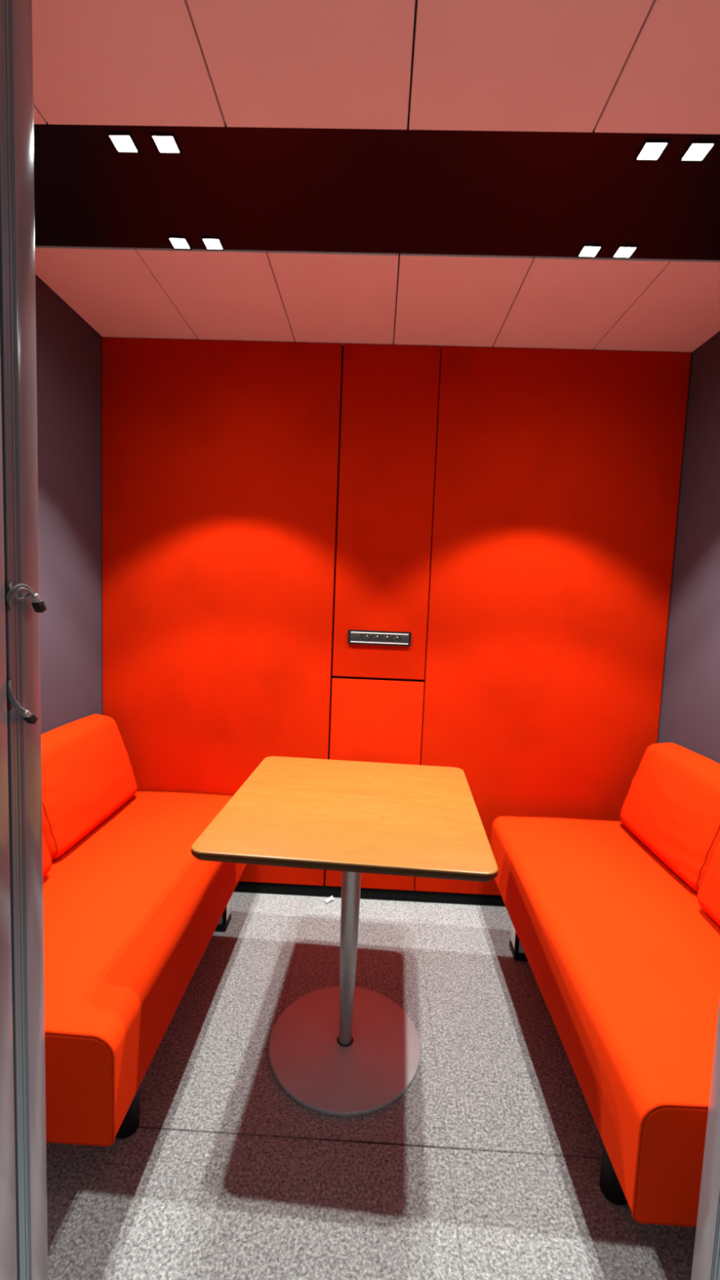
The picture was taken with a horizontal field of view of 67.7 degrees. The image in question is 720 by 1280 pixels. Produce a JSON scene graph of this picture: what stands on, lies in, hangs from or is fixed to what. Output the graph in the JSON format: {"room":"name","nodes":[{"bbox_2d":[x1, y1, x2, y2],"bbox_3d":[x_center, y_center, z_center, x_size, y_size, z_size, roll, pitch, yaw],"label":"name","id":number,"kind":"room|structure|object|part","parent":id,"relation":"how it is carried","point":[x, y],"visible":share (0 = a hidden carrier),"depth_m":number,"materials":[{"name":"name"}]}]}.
{"room":"office meeting booth","nodes":[
{"label":"office meeting booth","id":0,"kind":"room"},
{"bbox_2d":[35,274,102,734],"bbox_3d":[-1.159,-0.058,1.495,0.100,2.410,1.595,2,5,2],"label":"wall","id":1,"kind":"structure","parent":0,"point":[68,350],"depth_m":1.99,"materials":[{"name":"grey fabric"}]},
{"bbox_2d":[46,892,696,1279],"bbox_3d":[-0.002,1.284,0.832,4.200,0.060,3.239,2,5,2],"label":"floor","id":2,"kind":"structure","parent":0,"point":[487,1166],"depth_m":1.28,"materials":[{"name":"grey carpet"}]},
{"bbox_2d":[43,791,246,1146],"bbox_3d":[-0.806,0.925,1.696,0.674,0.445,1.252,2,5,2],"label":"bench","id":3,"kind":"object","parent":2,"relation":"on","point":[131,915],"visible":0.71,"depth_m":1.36,"materials":[{"name":"orange fabric"}]},
{"bbox_2d":[42,831,52,876],"bbox_3d":[-1.016,0.546,1.346,0.214,0.356,0.554,2,5,2],"label":"cushion","id":4,"kind":"object","parent":3,"relation":"on","point":[46,858],"visible":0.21,"depth_m":1.57,"materials":[{"name":"orange fabric"}]},
{"bbox_2d":[40,714,137,859],"bbox_3d":[-1.016,0.495,1.943,0.201,0.355,0.610,2,5,2],"label":"cushion","id":5,"kind":"object","parent":3,"relation":"on","point":[87,775],"visible":0.78,"depth_m":1.86,"materials":[{"name":"orange fabric"}]},
{"bbox_3d":[-0.567,1.088,1.302,0.060,0.206,0.060,2,5,2],"label":"leg","id":6,"kind":"part","parent":3,"relation":"part of","materials":[{"name":"black plastic"}]},
{"bbox_3d":[-0.547,1.007,2.104,0.062,0.180,0.073,2,5,2],"label":"leg","id":7,"kind":"part","parent":3,"relation":"part of","materials":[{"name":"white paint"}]},
{"bbox_2d":[324,895,334,902],"bbox_3d":[-0.130,1.114,2.305,0.050,0.010,0.020,-2,7,-43],"label":"paper scrap","id":8,"kind":"object","parent":2,"relation":"on","point":[331,898],"visible":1,"depth_m":2.31,"materials":[{"name":"white paper"}]},
{"bbox_2d":[191,755,497,1115],"bbox_3d":[-0.030,0.820,1.546,0.685,0.740,0.712,3,5,4],"label":"table","id":9,"kind":"object","parent":2,"relation":"on","point":[346,1049],"visible":1,"depth_m":1.47,"materials":[{"name":"brown wood"}]},
{"bbox_2d":[490,816,719,1226],"bbox_3d":[0.855,1.000,1.581,0.686,0.444,1.252,2,5,2],"label":"bench","id":10,"kind":"object","parent":2,"relation":"on","point":[622,953],"visible":0.88,"depth_m":1.29,"materials":[{"name":"orange fabric"}]},
{"bbox_3d":[0.608,1.061,2.003,0.062,0.180,0.073,2,5,2],"label":"leg","id":11,"kind":"part","parent":10,"relation":"part of","materials":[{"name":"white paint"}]},
{"bbox_3d":[0.577,1.141,1.201,0.060,0.206,0.060,2,5,2],"label":"leg","id":12,"kind":"part","parent":10,"relation":"part of","materials":[{"name":"black plastic"}]},
{"bbox_2d":[620,742,719,892],"bbox_3d":[1.118,0.584,1.865,0.203,0.356,0.560,2,5,2],"label":"cushion","id":13,"kind":"object","parent":10,"relation":"on","point":[671,804],"visible":0.93,"depth_m":1.80,"materials":[{"name":"orange fabric"}]},
{"bbox_2d":[697,838,719,926],"bbox_3d":[1.074,0.633,1.279,0.223,0.356,0.586,2,5,2],"label":"cushion","id":14,"kind":"object","parent":10,"relation":"on","point":[708,891],"visible":1,"depth_m":1.50,"materials":[{"name":"orange fabric"}]},
{"bbox_2d":[31,0,719,352],"bbox_3d":[0.107,-1.158,1.362,2.346,0.100,1.595,2,5,2],"label":"ceiling","id":15,"kind":"structure","parent":0,"point":[612,66],"depth_m":1.09,"materials":[{"name":"pink"}]},
{"bbox_2d":[33,117,719,260],"bbox_3d":[0.105,-1.124,1.357,2.344,0.025,0.421,2,5,2],"label":"ceiling panel","id":16,"kind":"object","parent":15,"relation":"attached to","point":[442,192],"depth_m":1.33,"materials":[{"name":"black paint"}]},
{"bbox_2d":[106,132,140,154],"bbox_3d":[-0.533,-1.121,1.211,0.053,0.004,0.053,2,5,2],"label":"recessed light","id":17,"kind":"object","parent":16,"relation":"in","point":[122,142],"visible":1,"depth_m":1.21,"materials":[{"name":"white plastic"}]},
{"bbox_2d":[149,133,182,155],"bbox_3d":[-0.437,-1.117,1.208,0.053,0.004,0.053,2,5,2],"label":"recessed light","id":18,"kind":"object","parent":16,"relation":"in","point":[164,143],"visible":1,"depth_m":1.21,"materials":[{"name":"white plastic"}]},
{"bbox_2d":[167,235,191,249],"bbox_3d":[-0.523,-1.150,1.555,0.053,0.004,0.053,2,5,2],"label":"recessed light","id":19,"kind":"object","parent":16,"relation":"in","point":[177,242],"visible":1,"depth_m":1.55,"materials":[{"name":"white plastic"}]},
{"bbox_2d":[200,236,224,250],"bbox_3d":[-0.426,-1.146,1.553,0.053,0.004,0.053,2,5,2],"label":"recessed light","id":20,"kind":"object","parent":16,"relation":"in","point":[211,243],"visible":1,"depth_m":1.55,"materials":[{"name":"white plastic"}]},
{"bbox_2d":[576,244,603,257],"bbox_3d":[0.651,-1.102,1.521,0.053,0.004,0.053,2,5,2],"label":"recessed light","id":21,"kind":"object","parent":16,"relation":"in","point":[588,251],"visible":1,"depth_m":1.52,"materials":[{"name":"white plastic"}]},
{"bbox_2d":[611,244,639,258],"bbox_3d":[0.749,-1.098,1.518,0.053,0.004,0.053,2,5,2],"label":"recessed light","id":22,"kind":"object","parent":16,"relation":"in","point":[623,251],"visible":1,"depth_m":1.52,"materials":[{"name":"white plastic"}]},
{"bbox_2d":[633,139,671,161],"bbox_3d":[0.640,-1.073,1.177,0.053,0.004,0.053,2,5,2],"label":"recessed light","id":23,"kind":"object","parent":16,"relation":"in","point":[651,150],"visible":1,"depth_m":1.18,"materials":[{"name":"white plastic"}]},
{"bbox_2d":[678,140,717,162],"bbox_3d":[0.738,-1.069,1.174,0.053,0.004,0.053,2,5,2],"label":"recessed light","id":24,"kind":"object","parent":16,"relation":"in","point":[697,151],"visible":1,"depth_m":1.17,"materials":[{"name":"white plastic"}]},
{"bbox_2d":[324,340,441,887],"bbox_3d":[0.088,-0.079,2.297,2.546,2.410,0.084,2,5,2],"label":"wall","id":25,"kind":"structure","parent":0,"point":[332,677],"depth_m":2.25,"materials":[{"name":"black"}]},
{"bbox_2d":[101,337,342,885],"bbox_3d":[-0.599,-0.078,2.257,0.970,2.254,0.034,2,5,2],"label":"wall panel","id":26,"kind":"object","parent":25,"relation":"attached to","point":[220,458],"visible":0.73,"depth_m":2.22,"materials":[{"name":"red fabric"}]},
{"bbox_2d":[233,881,505,906],"bbox_3d":[0.041,1.101,2.342,2.344,0.050,0.028,2,5,2],"label":"baseboard","id":27,"kind":"structure","parent":25,"relation":"attached to","point":[323,891],"depth_m":2.33,"materials":[{"name":"black"}]},
{"bbox_2d":[324,677,424,890],"bbox_3d":[0.059,0.620,2.296,0.384,0.909,0.034,2,5,2],"label":"wall panel","id":28,"kind":"object","parent":25,"relation":"attached to","point":[372,720],"visible":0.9,"depth_m":2.26,"materials":[{"name":"red fabric"}]},
{"bbox_2d":[332,343,440,679],"bbox_3d":[0.102,-0.506,2.190,0.384,1.335,0.052,2,5,2],"label":"wall panel","id":29,"kind":"object","parent":25,"relation":"attached to","point":[390,392],"depth_m":2.18,"materials":[{"name":"red fabric"}]},
{"bbox_3d":[-0.021,-0.012,2.217,0.040,0.031,0.002,2,5,2],"label":"blank plate","id":30,"kind":"part","parent":29,"relation":"part of","materials":[{"name":"grey plastic"}]},
{"bbox_3d":[0.079,0.012,2.216,0.238,0.005,0.002,2,5,2],"label":"rail","id":31,"kind":"part","parent":29,"relation":"part of","materials":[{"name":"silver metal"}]},
{"bbox_3d":[0.080,-0.008,2.215,0.262,0.058,0.018,2,5,2],"label":"socket strip","id":32,"kind":"part","parent":29,"relation":"part of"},
{"bbox_3d":[0.081,-0.027,2.212,0.238,0.005,0.002,2,5,2],"label":"rail","id":33,"kind":"part","parent":29,"relation":"part of","materials":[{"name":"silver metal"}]},
{"bbox_3d":[0.084,-0.007,2.215,0.168,0.031,0.001,2,5,2],"label":"socket plate","id":34,"kind":"part","parent":29,"relation":"part of","materials":[{"name":"grey plastic"}]},
{"bbox_3d":[0.185,-0.003,2.211,0.032,0.031,0.002,2,5,2],"label":"blank plate","id":35,"kind":"part","parent":29,"relation":"part of","materials":[{"name":"grey plastic"}]},
{"bbox_2d":[414,346,691,895],"bbox_3d":[0.766,-0.022,2.219,0.972,2.254,0.034,2,5,2],"label":"wall panel","id":36,"kind":"object","parent":25,"relation":"attached to","point":[557,478],"visible":0.8,"depth_m":2.18,"materials":[{"name":"red fabric"}]},
{"bbox_2d":[657,330,719,764],"bbox_3d":[1.284,0.043,1.427,0.100,2.410,1.595,2,5,2],"label":"wall","id":37,"kind":"structure","parent":0,"point":[690,710],"depth_m":2.01,"materials":[{"name":"grey fabric"}]},
{"bbox_3d":[-0.841,0.052,0.770,0.584,2.339,0.153,2,5,2],"label":"wall","id":38,"kind":"structure","parent":0,"visible":0},
{"bbox_2d":[6,675,37,724],"bbox_3d":[-0.492,0.088,0.782,0.015,0.077,0.045,4,5,17],"label":"hook","id":39,"kind":"object","parent":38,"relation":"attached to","point":[29,717],"visible":1,"depth_m":0.77,"materials":[{"name":"grey plastic"}]},
{"bbox_2d":[0,0,48,1279],"bbox_3d":[-0.525,0.080,0.763,0.050,2.309,0.153,2,5,2],"label":"trim","id":40,"kind":"structure","parent":38,"relation":"attached to","point":[23,1140],"depth_m":0.79,"materials":[{"name":"grey metal"}]},
{"bbox_2d":[4,580,46,613],"bbox_3d":[-0.485,-0.062,0.780,0.017,0.047,0.064,3,5,14],"label":"cable","id":41,"kind":"object","parent":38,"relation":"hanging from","point":[38,605],"visible":1,"depth_m":0.77,"materials":[{"name":"grey plastic"}]},
{"bbox_3d":[0.921,0.125,0.721,0.579,2.339,0.153,2,5,2],"label":"wall","id":42,"kind":"structure","parent":0,"visible":0},
{"bbox_2d":[690,1000,719,1279],"bbox_3d":[0.606,0.127,0.731,0.050,2.309,0.153,2,5,2],"label":"trim","id":43,"kind":"structure","parent":42,"relation":"attached to","point":[706,1256],"depth_m":0.85,"materials":[{"name":"grey metal"}]}
]}

